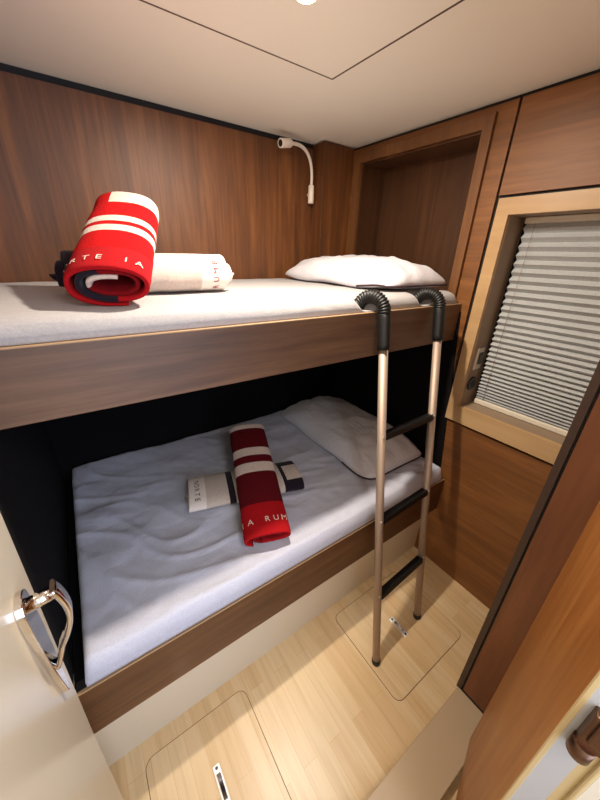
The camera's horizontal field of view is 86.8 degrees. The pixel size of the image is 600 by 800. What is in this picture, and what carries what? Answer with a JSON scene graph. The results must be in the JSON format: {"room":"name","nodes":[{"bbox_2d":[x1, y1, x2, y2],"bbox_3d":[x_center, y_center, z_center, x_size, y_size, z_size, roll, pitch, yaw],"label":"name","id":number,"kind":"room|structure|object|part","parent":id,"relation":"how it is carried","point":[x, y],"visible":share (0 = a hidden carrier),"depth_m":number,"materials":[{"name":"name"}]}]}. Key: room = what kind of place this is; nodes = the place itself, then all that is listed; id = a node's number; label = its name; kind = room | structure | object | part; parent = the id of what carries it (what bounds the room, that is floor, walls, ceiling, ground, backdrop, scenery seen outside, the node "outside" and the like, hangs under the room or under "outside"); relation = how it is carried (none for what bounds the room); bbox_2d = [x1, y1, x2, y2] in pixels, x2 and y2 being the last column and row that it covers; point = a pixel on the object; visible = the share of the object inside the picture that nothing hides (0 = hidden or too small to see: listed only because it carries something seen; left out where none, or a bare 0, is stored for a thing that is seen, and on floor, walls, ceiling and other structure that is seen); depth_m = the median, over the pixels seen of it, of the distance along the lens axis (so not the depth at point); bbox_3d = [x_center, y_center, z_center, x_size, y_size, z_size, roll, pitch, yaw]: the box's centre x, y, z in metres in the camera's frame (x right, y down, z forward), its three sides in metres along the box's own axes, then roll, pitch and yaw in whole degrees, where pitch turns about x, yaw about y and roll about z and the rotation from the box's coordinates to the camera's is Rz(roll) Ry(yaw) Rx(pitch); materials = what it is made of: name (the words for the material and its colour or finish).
{"room":"boat cabin","nodes":[
{"label":"boat cabin","id":0,"kind":"room"},
{"bbox_2d":[0,421,73,682],"bbox_3d":[-0.396,0.387,0.338,0.072,1.980,2.500,-15,29,-32],"label":"wall","id":1,"kind":"structure","parent":0,"point":[33,509],"depth_m":0.83,"materials":[{"name":"matte black panel"}]},
{"bbox_2d":[0,513,123,799],"bbox_3d":[-0.279,0.414,0.299,0.099,1.950,0.890,-15,29,-32],"label":"door","id":2,"kind":"structure","parent":1,"relation":"in","point":[50,749],"depth_m":0.49,"materials":[{"name":"beige paint"}]},
{"bbox_3d":[-0.436,0.425,0.542,0.012,0.274,0.054,-15,29,-32],"label":"plate","id":3,"kind":"part","parent":2,"relation":"part of","materials":[{"name":"silver metal"}]},
{"bbox_3d":[-0.414,0.388,0.543,0.053,0.188,0.029,-15,29,-32],"label":"lever","id":4,"kind":"part","parent":2,"relation":"part of","materials":[{"name":"silver metal"}]},
{"bbox_2d":[0,63,327,506],"bbox_3d":[-0.385,-0.236,1.697,1.770,1.980,0.052,-15,29,-32],"label":"wall","id":5,"kind":"structure","parent":0,"point":[228,190],"depth_m":1.29,"materials":[{"name":"brown wood"}]},
{"bbox_3d":[-0.512,-0.725,1.340,1.373,0.758,0.014,-15,29,-32],"label":"wood panel","id":6,"kind":"part","parent":5,"relation":"part of","materials":[{"name":"brown wood"}]},
{"bbox_3d":[-0.465,0.145,1.796,1.560,1.200,0.016,-15,29,-32],"label":"dark panel","id":7,"kind":"part","parent":5,"relation":"part of","materials":[{"name":"black"}]},
{"bbox_2d":[0,303,460,429],"bbox_3d":[-0.198,-0.308,1.225,1.525,0.148,0.808,-15,29,-32],"label":"bunk bed rail","id":8,"kind":"object","parent":5,"relation":"attached to","point":[40,382],"visible":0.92,"depth_m":0.72,"materials":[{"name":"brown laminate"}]},
{"bbox_2d":[0,278,456,346],"bbox_3d":[-0.204,-0.398,1.182,1.503,0.049,0.796,-15,29,-32],"label":"mattress","id":9,"kind":"object","parent":8,"relation":"on","point":[30,312],"visible":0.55,"depth_m":0.77,"materials":[{"name":"white fabric"}]},
{"bbox_2d":[63,192,158,305],"bbox_3d":[-0.440,-0.384,0.775,0.165,0.253,0.391,-5,25,-14],"label":"rolled towel","id":10,"kind":"object","parent":9,"relation":"on","point":[111,263],"visible":1,"depth_m":0.69,"materials":[{"name":"red fabric"}]},
{"bbox_2d":[49,250,233,292],"bbox_3d":[-0.417,-0.361,0.900,0.477,0.106,0.124,-15,29,-32],"label":"rolled towel","id":11,"kind":"object","parent":9,"relation":"on","point":[171,272],"visible":0.54,"depth_m":0.90,"materials":[{"name":"white fabric"}]},
{"bbox_2d":[285,255,446,288],"bbox_3d":[0.271,-0.603,1.464,0.413,0.124,0.703,-16,30,-33],"label":"pillow","id":12,"kind":"object","parent":9,"relation":"on","point":[358,271],"visible":1,"depth_m":1.26,"materials":[{"name":"white fabric"}]},
{"bbox_2d":[278,138,313,203],"bbox_3d":[-0.015,-1.064,1.485,0.043,0.227,0.236,21,31,35],"label":"reading lamp","id":13,"kind":"object","parent":5,"relation":"attached to","point":[282,142],"visible":1,"depth_m":1.49,"materials":[{"name":"white plastic"}]},
{"bbox_2d":[0,0,599,148],"bbox_3d":[0.285,-0.695,0.323,1.560,0.040,2.480,-15,29,-32],"label":"ceiling","id":14,"kind":"structure","parent":0,"point":[475,54],"depth_m":0.89,"materials":[{"name":"beige paint"}]},
{"bbox_2d":[139,0,463,79],"bbox_3d":[-0.044,-0.714,0.388,0.952,0.004,0.880,-15,29,-32],"label":"ceiling panel","id":15,"kind":"object","parent":14,"relation":"attached to","point":[326,38],"visible":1,"depth_m":0.73,"materials":[{"name":"beige paint"}]},
{"bbox_2d":[295,0,317,4],"bbox_3d":[0.013,-0.826,0.647,0.060,0.007,0.060,-15,29,-32],"label":"ceiling spotlight","id":16,"kind":"object","parent":15,"relation":"attached to","point":[303,2],"visible":1,"depth_m":0.66,"materials":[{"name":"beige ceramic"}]},
{"bbox_2d":[310,141,353,258],"bbox_3d":[0.154,-0.885,1.715,0.187,0.776,0.096,-15,29,-32],"label":"wall","id":17,"kind":"structure","parent":0,"point":[333,163],"depth_m":1.60,"materials":[{"name":"brown wood"}]},
{"bbox_2d":[109,546,599,799],"bbox_3d":[0.226,1.142,1.160,1.560,0.040,2.470,-15,29,-32],"label":"floor","id":18,"kind":"structure","parent":0,"point":[332,730],"depth_m":1.16,"materials":[{"name":"brown wood"}]},
{"bbox_2d":[146,691,291,799],"bbox_3d":[-0.238,1.196,0.954,0.349,0.010,0.417,-15,29,-32],"label":"floor hatch","id":19,"kind":"object","parent":18,"relation":"on","point":[226,754],"visible":1,"depth_m":1.02,"materials":[{"name":"brown wood"}]},
{"bbox_3d":[-0.238,1.187,0.974,0.022,0.003,0.110,-15,29,-32],"label":"pull handle","id":20,"kind":"part","parent":19,"relation":"part of","materials":[{"name":"silver metal"}]},
{"bbox_2d":[66,478,443,765],"bbox_3d":[-0.196,0.618,1.592,1.535,0.527,0.926,-15,29,-32],"label":"bunk bed","id":21,"kind":"object","parent":18,"relation":"on","point":[129,705],"visible":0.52,"depth_m":1.07,"materials":[{"name":"brown laminate"}]},
{"bbox_2d":[72,410,441,686],"bbox_3d":[-0.175,0.336,1.474,1.454,0.084,0.920,-15,29,-32],"label":"mattress","id":22,"kind":"object","parent":21,"relation":"on","point":[151,568],"visible":0.64,"depth_m":1.12,"materials":[{"name":"white fabric"}]},
{"bbox_2d":[186,461,303,511],"bbox_3d":[-0.221,0.342,1.294,0.460,0.061,0.190,-7,26,-18],"label":"rolled towel","id":23,"kind":"object","parent":22,"relation":"on","point":[219,489],"visible":0.7,"depth_m":1.24,"materials":[{"name":"white fabric"}]},
{"bbox_2d":[229,423,290,546],"bbox_3d":[-0.175,0.293,1.255,0.162,0.166,0.550,-5,26,-15],"label":"rolled towel","id":24,"kind":"object","parent":23,"relation":"on","point":[264,518],"visible":1,"depth_m":1.17,"materials":[{"name":"red fabric"}]},
{"bbox_2d":[281,396,421,479],"bbox_3d":[0.247,0.126,1.728,0.413,0.139,0.762,-15,29,-32],"label":"pillow","id":25,"kind":"object","parent":22,"relation":"on","point":[348,432],"visible":0.88,"depth_m":1.57,"materials":[{"name":"white fabric"}]},
{"bbox_2d":[336,572,459,700],"bbox_3d":[0.433,1.006,1.418,0.430,0.010,0.374,-15,29,-32],"label":"floor hatch","id":26,"kind":"object","parent":18,"relation":"on","point":[410,648],"visible":0.98,"depth_m":1.38,"materials":[{"name":"brown wood"}]},
{"bbox_3d":[0.439,1.008,1.413,0.022,0.003,0.092,-15,29,-32],"label":"pull handle","id":27,"kind":"part","parent":26,"relation":"part of","materials":[{"name":"silver metal"}]},
{"bbox_2d":[354,287,445,666],"bbox_3d":[0.389,0.314,1.253,0.453,1.403,0.430,-15,29,-32],"label":"ladder","id":28,"kind":"object","parent":26,"relation":"on","point":[375,297],"visible":0.92,"depth_m":1.19,"materials":[{"name":"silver metal"}]},
{"bbox_3d":[0.290,0.435,1.160,0.030,1.232,0.330,-4,25,-13],"label":"rail","id":29,"kind":"part","parent":28,"relation":"part of","materials":[{"name":"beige metal"}]},
{"bbox_3d":[0.528,0.369,1.324,0.030,1.230,0.312,-3,25,-11],"label":"rail","id":30,"kind":"part","parent":28,"relation":"part of","materials":[{"name":"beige metal"}]},
{"bbox_2d":[366,687,482,799],"bbox_3d":[0.371,1.179,0.987,1.480,0.045,0.124,-15,29,-32],"label":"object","id":31,"kind":"structure","parent":18,"relation":"on","point":[430,765],"depth_m":1.01,"materials":[{"name":"beige wood"}]},
{"bbox_2d":[326,69,599,608],"bbox_3d":[0.891,0.052,1.162,0.058,1.980,2.500,-15,29,-32],"label":"wall","id":32,"kind":"structure","parent":0,"point":[546,139],"depth_m":1.34,"materials":[{"name":"brown wood"}]},
{"bbox_3d":[0.448,-0.056,1.768,0.005,0.955,0.922,-15,29,-32],"label":"dark panel","id":33,"kind":"part","parent":32,"relation":"part of","materials":[{"name":"black"}]},
{"bbox_2d":[347,111,497,297],"bbox_3d":[0.527,-0.825,1.478,0.183,0.607,0.673,-15,29,-32],"label":"wall niche","id":34,"kind":"object","parent":32,"relation":"attached to","point":[417,204],"visible":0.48,"depth_m":1.47,"materials":[{"name":"brown wood"}]},
{"bbox_3d":[0.598,-0.832,1.526,0.012,0.551,0.601,-15,29,-32],"label":"panel","id":35,"kind":"part","parent":34,"relation":"part of","materials":[{"name":"brown wood"}]},
{"bbox_3d":[0.450,-0.597,1.561,0.014,1.136,0.842,-15,29,-32],"label":"bunk panel","id":36,"kind":"part","parent":32,"relation":"part of","materials":[{"name":"brown wood"}]},
{"bbox_3d":[0.570,0.396,1.777,0.014,0.822,1.372,-15,29,-32],"label":"panel","id":37,"kind":"part","parent":32,"relation":"part of","materials":[{"name":"brown wood"}]},
{"bbox_2d":[445,188,599,464],"bbox_3d":[0.880,-0.235,1.130,0.137,0.857,0.507,-15,29,-32],"label":"window","id":38,"kind":"structure","parent":32,"relation":"in","point":[507,231],"depth_m":1.21,"materials":[{"name":"beige wood"},{"name":"beige laminate"}]},
{"bbox_2d":[467,377,475,389],"bbox_3d":[0.749,-0.072,1.385,0.060,0.060,0.010,-15,29,-32],"label":"socket","id":39,"kind":"object","parent":38,"relation":"attached to","point":[471,383],"visible":1,"depth_m":1.37,"materials":[{"name":"black plastic"}]},
{"bbox_2d":[472,347,484,369],"bbox_3d":[0.756,-0.175,1.338,0.050,0.093,0.011,-15,29,-32],"label":"wall switch","id":40,"kind":"object","parent":38,"relation":"attached to","point":[479,355],"visible":1,"depth_m":1.33,"materials":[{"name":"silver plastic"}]},
{"bbox_3d":[0.938,-0.258,1.157,0.004,0.730,0.430,-15,29,-32],"label":"pane","id":41,"kind":"part","parent":38,"relation":"part of","materials":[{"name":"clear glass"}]},
{"bbox_2d":[474,213,599,436],"bbox_3d":[0.921,-0.249,1.137,0.034,0.726,0.408,-15,29,-32],"label":"window blind","id":42,"kind":"object","parent":38,"relation":"attached to","point":[543,359],"visible":0.93,"depth_m":1.15,"materials":[{"name":"beige fabric"}]},
{"bbox_3d":[0.814,-0.307,1.255,0.002,0.690,0.001,-15,29,-32],"label":"cord","id":43,"kind":"part","parent":42,"relation":"part of","materials":[{"name":"white fabric"}]},
{"bbox_3d":[0.910,0.071,1.283,0.032,0.022,0.408,-15,29,-32],"label":"rail","id":44,"kind":"part","parent":42,"relation":"part of","materials":[{"name":"beige"}]},
{"bbox_3d":[0.932,-0.570,0.990,0.034,0.020,0.408,-15,29,-32],"label":"head rail","id":45,"kind":"part","parent":42,"relation":"part of","materials":[{"name":"beige"}]},
{"bbox_3d":[0.855,-0.745,0.868,0.014,0.265,0.521,-15,29,-32],"label":"panel","id":46,"kind":"part","parent":32,"relation":"part of","materials":[{"name":"brown wood"}]},
{"bbox_2d":[457,360,599,713],"bbox_3d":[0.816,0.186,0.812,0.532,1.937,0.189,-15,29,-32],"label":"door frame","id":47,"kind":"structure","parent":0,"point":[569,496],"depth_m":0.83,"materials":[{"name":"laminate"}]},
{"bbox_2d":[456,501,599,799],"bbox_3d":[0.504,0.336,0.511,0.071,1.878,0.371,20,30,34],"label":"door","id":48,"kind":"structure","parent":47,"relation":"in","point":[537,737],"depth_m":0.55,"materials":[{"name":"brown laminate"}]}
]}

